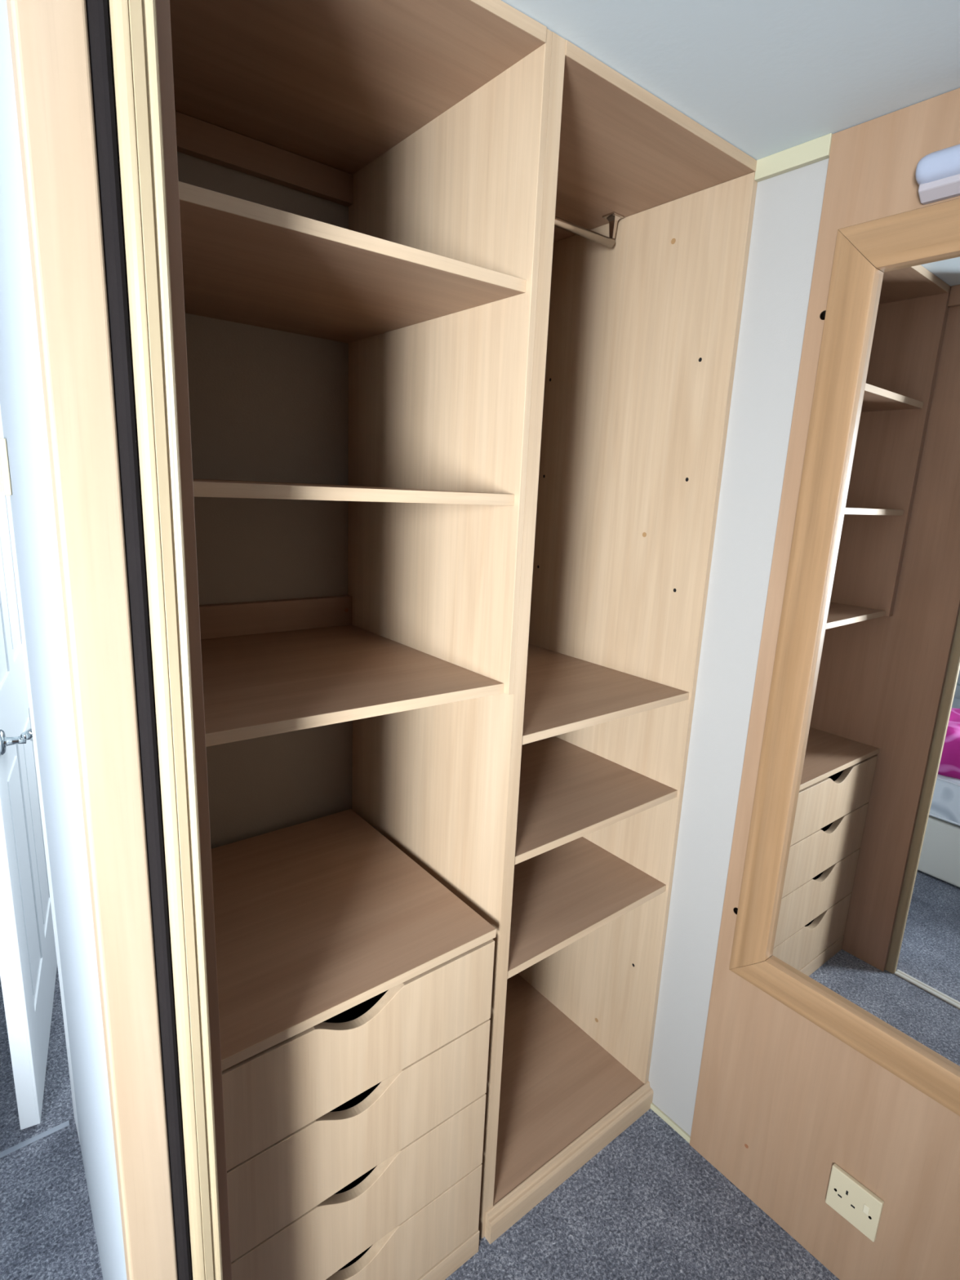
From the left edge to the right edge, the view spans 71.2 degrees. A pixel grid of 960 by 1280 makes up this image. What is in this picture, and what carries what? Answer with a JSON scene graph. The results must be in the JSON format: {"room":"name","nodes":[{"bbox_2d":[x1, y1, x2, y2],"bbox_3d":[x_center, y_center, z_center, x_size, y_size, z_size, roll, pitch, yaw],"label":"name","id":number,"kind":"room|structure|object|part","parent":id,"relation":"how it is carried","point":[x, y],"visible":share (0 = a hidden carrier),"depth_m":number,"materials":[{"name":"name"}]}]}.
{"room":"walk-in closet","nodes":[
{"label":"walk-in closet","id":0,"kind":"room"},
{"bbox_2d":[0,0,126,1279],"bbox_3d":[-0.572,0.197,0.931,0.038,2.000,0.782,-7,16,-37],"label":"wall","id":1,"kind":"structure","parent":0,"point":[22,406],"depth_m":0.79,"materials":[{"name":"grey paint"}]},
{"bbox_2d":[0,438,11,495],"bbox_3d":[-0.780,-0.283,1.093,0.013,0.088,0.086,-8,16,-38],"label":"light switch","id":2,"kind":"object","parent":1,"relation":"attached to","point":[5,480],"visible":1,"depth_m":1.06,"materials":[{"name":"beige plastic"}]},
{"bbox_2d":[0,492,57,1129],"bbox_3d":[-1.080,0.075,1.565,0.094,1.888,0.680,-4,15,-28],"label":"door","id":3,"kind":"structure","parent":1,"relation":"in","point":[28,953],"depth_m":1.50,"materials":[{"name":"white wood"}]},
{"bbox_3d":[-0.957,0.204,1.341,0.008,0.052,0.052,-4,15,-28],"label":"handle","id":4,"kind":"part","parent":3,"relation":"part of","materials":[{"name":"silver metal"}]},
{"bbox_3d":[-1.008,-0.273,1.353,0.005,0.700,0.150,-4,15,-28],"label":"raised panel","id":5,"kind":"part","parent":3,"relation":"part of","materials":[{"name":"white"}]},
{"bbox_3d":[-1.141,-0.334,1.592,0.005,0.700,0.150,-4,15,-28],"label":"raised panel","id":6,"kind":"part","parent":3,"relation":"part of","materials":[{"name":"white"}]},
{"bbox_3d":[-1.094,0.145,1.575,0.005,0.170,0.480,-4,15,-28],"label":"rail","id":7,"kind":"part","parent":3,"relation":"part of","materials":[{"name":"white wood"}]},
{"bbox_3d":[-1.046,0.540,1.538,0.005,0.530,0.150,-4,15,-28],"label":"raised panel","id":8,"kind":"part","parent":3,"relation":"part of","materials":[{"name":"white wood"}]},
{"bbox_3d":[-0.942,0.202,1.403,0.019,0.060,0.123,-4,14,-28],"label":"lever","id":9,"kind":"part","parent":3,"relation":"part of","materials":[{"name":"silver metal"}]},
{"bbox_3d":[-1.178,0.480,1.777,0.005,0.530,0.150,-4,15,-28],"label":"raised panel","id":10,"kind":"part","parent":3,"relation":"part of","materials":[{"name":"white wood"}]},
{"bbox_3d":[-1.129,0.894,1.746,0.005,0.208,0.480,-4,15,-28],"label":"rail","id":11,"kind":"part","parent":3,"relation":"part of","materials":[{"name":"white wood"}]},
{"bbox_2d":[6,0,177,1279],"bbox_3d":[-0.329,0.279,0.621,0.045,2.000,0.026,-8,16,-38],"label":"trim","id":12,"kind":"structure","parent":1,"relation":"attached to","point":[49,39],"depth_m":0.53,"materials":[{"name":"brown wood"}]},
{"bbox_2d":[86,0,191,1279],"bbox_3d":[-0.325,0.270,0.659,0.010,2.000,0.110,-8,16,-38],"label":"trim","id":13,"kind":"structure","parent":1,"relation":"attached to","point":[97,10],"depth_m":0.54,"materials":[{"name":"black"}]},
{"bbox_2d":[107,0,222,1279],"bbox_3d":[-0.295,0.273,0.654,0.030,2.000,0.073,-8,16,-38],"label":"trim","id":14,"kind":"structure","parent":1,"relation":"attached to","point":[133,28],"depth_m":0.55,"materials":[{"name":"brown wood"}]},
{"bbox_2d":[155,0,231,1279],"bbox_3d":[-0.479,0.205,0.914,0.016,2.000,0.676,-8,16,-38],"label":"wardrobe side panel","id":15,"kind":"object","parent":1,"relation":"attached to","point":[162,6],"visible":0.05,"depth_m":0.58,"materials":[{"name":"brown wood"}]},
{"bbox_2d":[177,151,352,848],"bbox_3d":[-0.334,0.081,1.488,1.090,2.000,0.065,-8,16,-38],"label":"wall","id":16,"kind":"structure","parent":0,"point":[266,404],"depth_m":1.30,"materials":[{"name":"beige wood"}]},
{"bbox_2d":[169,0,552,746],"bbox_3d":[-0.291,-0.375,1.005,0.509,0.890,0.535,-8,16,-38],"label":"shelving unit","id":17,"kind":"object","parent":16,"relation":"attached to","point":[426,120],"visible":0.56,"depth_m":1.02,"materials":[{"name":"brown wood"}]},
{"bbox_3d":[-0.428,-0.820,1.115,0.472,0.049,0.020,-8,16,-38],"label":"rail","id":18,"kind":"part","parent":17,"relation":"part of","materials":[{"name":"brown wood"}]},
{"bbox_3d":[-0.464,-0.040,1.293,0.472,0.062,0.020,-8,16,-38],"label":"rail","id":19,"kind":"part","parent":17,"relation":"part of","materials":[{"name":"brown wood"}]},
{"bbox_3d":[-0.310,0.048,1.111,0.472,0.016,0.522,-8,16,-38],"label":"shelf","id":20,"kind":"part","parent":17,"relation":"part of","materials":[{"name":"brown wood"}]},
{"bbox_3d":[-0.297,-0.236,1.047,0.472,0.016,0.522,-8,16,-38],"label":"shelf","id":21,"kind":"part","parent":17,"relation":"part of","materials":[{"name":"brown wood"}]},
{"bbox_3d":[-0.284,-0.519,0.982,0.472,0.016,0.522,-8,16,-38],"label":"shelf","id":22,"kind":"part","parent":17,"relation":"part of","materials":[{"name":"brown wood"}]},
{"bbox_3d":[-0.267,-0.801,0.913,0.472,0.017,0.534,-8,16,-38],"label":"panel","id":23,"kind":"part","parent":17,"relation":"part of","materials":[{"name":"brown wood"}]},
{"bbox_3d":[-0.097,-0.401,1.158,0.012,0.890,0.534,-8,16,-38],"label":"panel","id":24,"kind":"part","parent":17,"relation":"part of","materials":[{"name":"brown wood"}]},
{"bbox_2d":[0,965,839,1279],"bbox_3d":[-1.150,1.208,1.017,3.420,0.060,4.220,-8,16,-38],"label":"floor","id":25,"kind":"structure","parent":0,"point":[647,1206],"depth_m":1.34,"materials":[{"name":"carpet"}]},
{"bbox_2d":[0,1120,69,1158],"bbox_3d":[-1.250,1.122,1.236,0.850,0.002,0.014,-8,16,-38],"label":"trim","id":26,"kind":"structure","parent":25,"relation":"on","point":[28,1141],"depth_m":1.46,"materials":[{"name":"grey"}]},
{"bbox_2d":[210,808,496,1279],"bbox_3d":[-0.337,0.801,1.249,0.488,0.704,0.514,-8,16,-38],"label":"dresser","id":27,"kind":"object","parent":25,"relation":"on","point":[355,986],"visible":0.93,"depth_m":1.07,"materials":[{"name":"brown wood"}]},
{"bbox_3d":[-0.187,0.912,1.075,0.485,0.154,0.017,-8,16,-38],"label":"drawer","id":28,"kind":"part","parent":27,"relation":"part of","materials":[{"name":"brown wood"}]},
{"bbox_3d":[-0.173,0.606,1.005,0.485,0.154,0.017,-8,16,-38],"label":"drawer","id":29,"kind":"part","parent":27,"relation":"part of","materials":[{"name":"brown wood"}]},
{"bbox_3d":[-0.180,0.759,1.040,0.485,0.154,0.017,-8,16,-38],"label":"drawer","id":30,"kind":"part","parent":27,"relation":"part of","materials":[{"name":"brown wood"}]},
{"bbox_3d":[-0.194,1.065,1.110,0.485,0.154,0.017,-8,16,-38],"label":"drawer","id":31,"kind":"part","parent":27,"relation":"part of","materials":[{"name":"brown wood"}]},
{"bbox_2d":[351,31,757,1244],"bbox_3d":[0.086,0.114,1.433,0.505,1.999,0.552,-8,16,-38],"label":"wardrobe","id":32,"kind":"object","parent":25,"relation":"on","point":[551,807],"visible":0.64,"depth_m":1.39,"materials":[{"name":"brown wood"}]},
{"bbox_3d":[-0.108,0.137,1.292,0.024,1.999,0.534,-8,16,-38],"label":"divider panel","id":33,"kind":"part","parent":32,"relation":"part of","materials":[{"name":"brown wood"}]},
{"bbox_3d":[0.042,1.035,1.654,0.468,0.017,0.533,-8,16,-38],"label":"panel","id":34,"kind":"part","parent":32,"relation":"part of","materials":[{"name":"brown wood"}]},
{"bbox_3d":[0.100,-0.802,1.257,0.444,0.016,0.016,-8,16,-38],"label":"hanging rail","id":35,"kind":"part","parent":32,"relation":"part of","materials":[{"name":"silver metal"}]},
{"bbox_2d":[507,836,665,971],"bbox_3d":[0.065,0.520,1.538,0.468,0.016,0.530,-8,16,-38],"label":"shelf","id":36,"kind":"object","parent":32,"relation":"attached to","point":[566,892],"depth_m":1.43,"materials":[{"name":"brown wood"}]},
{"bbox_2d":[515,736,676,856],"bbox_3d":[0.075,0.300,1.488,0.468,0.016,0.530,-8,16,-38],"label":"shelf","id":37,"kind":"object","parent":32,"relation":"attached to","point":[571,788],"depth_m":1.41,"materials":[{"name":"brown wood"}]},
{"bbox_2d":[522,643,687,735],"bbox_3d":[0.085,0.087,1.439,0.468,0.016,0.530,-8,16,-38],"label":"shelf","id":38,"kind":"object","parent":32,"relation":"attached to","point":[566,691],"depth_m":1.36,"materials":[{"name":"brown wood"}]},
{"bbox_3d":[0.273,0.095,1.593,0.013,1.982,0.534,-8,16,-38],"label":"panel","id":39,"kind":"part","parent":32,"relation":"part of","materials":[{"name":"brown wood"}]},
{"bbox_3d":[0.135,-0.855,1.228,0.481,0.017,0.534,-8,16,-38],"label":"panel","id":40,"kind":"part","parent":32,"relation":"part of","materials":[{"name":"brown wood"}]},
{"bbox_2d":[501,0,959,159],"bbox_3d":[-1.058,-0.798,0.560,3.420,0.060,4.220,-8,16,-38],"label":"ceiling","id":41,"kind":"structure","parent":0,"point":[766,77],"depth_m":0.89,"materials":[{"name":"white paint"}]},
{"bbox_2d":[648,158,828,1136],"bbox_3d":[0.701,0.204,1.158,0.100,2.000,1.900,-8,16,-38],"label":"wall","id":42,"kind":"structure","parent":0,"point":[787,214],"depth_m":1.29,"materials":[{"name":"grey paint"}]},
{"bbox_2d":[650,1102,690,1143],"bbox_3d":[0.437,1.119,1.563,0.006,0.014,0.128,-8,16,-38],"label":"baseboard","id":43,"kind":"structure","parent":42,"relation":"attached to","point":[684,1135],"depth_m":1.55,"materials":[{"name":"beige wood"}]},
{"bbox_2d":[754,133,832,182],"bbox_3d":[0.524,-0.806,1.122,0.012,0.031,0.128,-8,16,-38],"label":"trim","id":44,"kind":"structure","parent":42,"relation":"attached to","point":[817,149],"depth_m":1.12,"materials":[{"name":"beige wood"}]},
{"bbox_2d":[689,88,959,1279],"bbox_3d":[0.852,0.273,0.886,0.012,1.998,1.071,-8,16,-38],"label":"wall panel","id":45,"kind":"object","parent":42,"relation":"attached to","point":[780,1100],"visible":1,"depth_m":1.22,"materials":[{"name":"brown wood"}]},
{"bbox_2d":[728,197,959,1115],"bbox_3d":[0.795,0.093,0.906,0.022,1.366,0.826,-8,16,-38],"label":"wall mirror","id":46,"kind":"object","parent":45,"relation":"attached to","point":[848,917],"visible":1,"depth_m":1.09,"materials":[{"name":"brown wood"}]},
{"bbox_3d":[0.561,0.017,1.191,0.022,1.366,0.074,-8,16,-38],"label":"frame rail","id":47,"kind":"part","parent":46,"relation":"part of","materials":[{"name":"brown wood"}]},
{"bbox_3d":[0.766,0.722,1.049,0.022,0.074,0.826,-8,16,-38],"label":"frame rail","id":48,"kind":"part","parent":46,"relation":"part of","materials":[{"name":"brown wood"}]},
{"bbox_3d":[0.824,-0.536,0.763,0.022,0.074,0.826,-8,16,-38],"label":"frame rail","id":49,"kind":"part","parent":46,"relation":"part of","materials":[{"name":"brown wood"}]},
{"bbox_2d":[825,1163,884,1241],"bbox_3d":[0.679,1.023,1.219,0.012,0.088,0.087,-8,16,-38],"label":"power socket","id":50,"kind":"object","parent":45,"relation":"attached to","point":[846,1195],"visible":1,"depth_m":1.21,"materials":[{"name":"beige plastic"}]},
{"bbox_2d":[915,143,959,204],"bbox_3d":[0.797,-0.614,0.771,0.037,0.061,0.524,-8,16,-38],"label":"wall light","id":51,"kind":"object","parent":45,"relation":"attached to","point":[937,175],"visible":1,"depth_m":0.94,"materials":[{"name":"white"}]},
{"bbox_2d":[915,143,959,185],"bbox_3d":[0.796,-0.622,0.768,0.033,0.043,0.524,-8,16,-38],"label":"diffuser","id":52,"kind":"object","parent":51,"relation":"attached to","point":[940,167],"depth_m":0.94,"materials":[{"name":"white"}]},
{"bbox_3d":[-0.402,0.054,1.597,1.058,2.000,0.075,-8,16,-38],"label":"wall","id":53,"kind":"structure","parent":0,"visible":0},
{"bbox_2d":[0,407,79,1142],"bbox_3d":[-0.831,0.109,1.267,0.034,2.000,0.085,-8,16,-38],"label":"trim","id":54,"kind":"structure","parent":53,"relation":"attached to","point":[8,499],"depth_m":1.29,"materials":[{"name":"white wood"}]}
]}

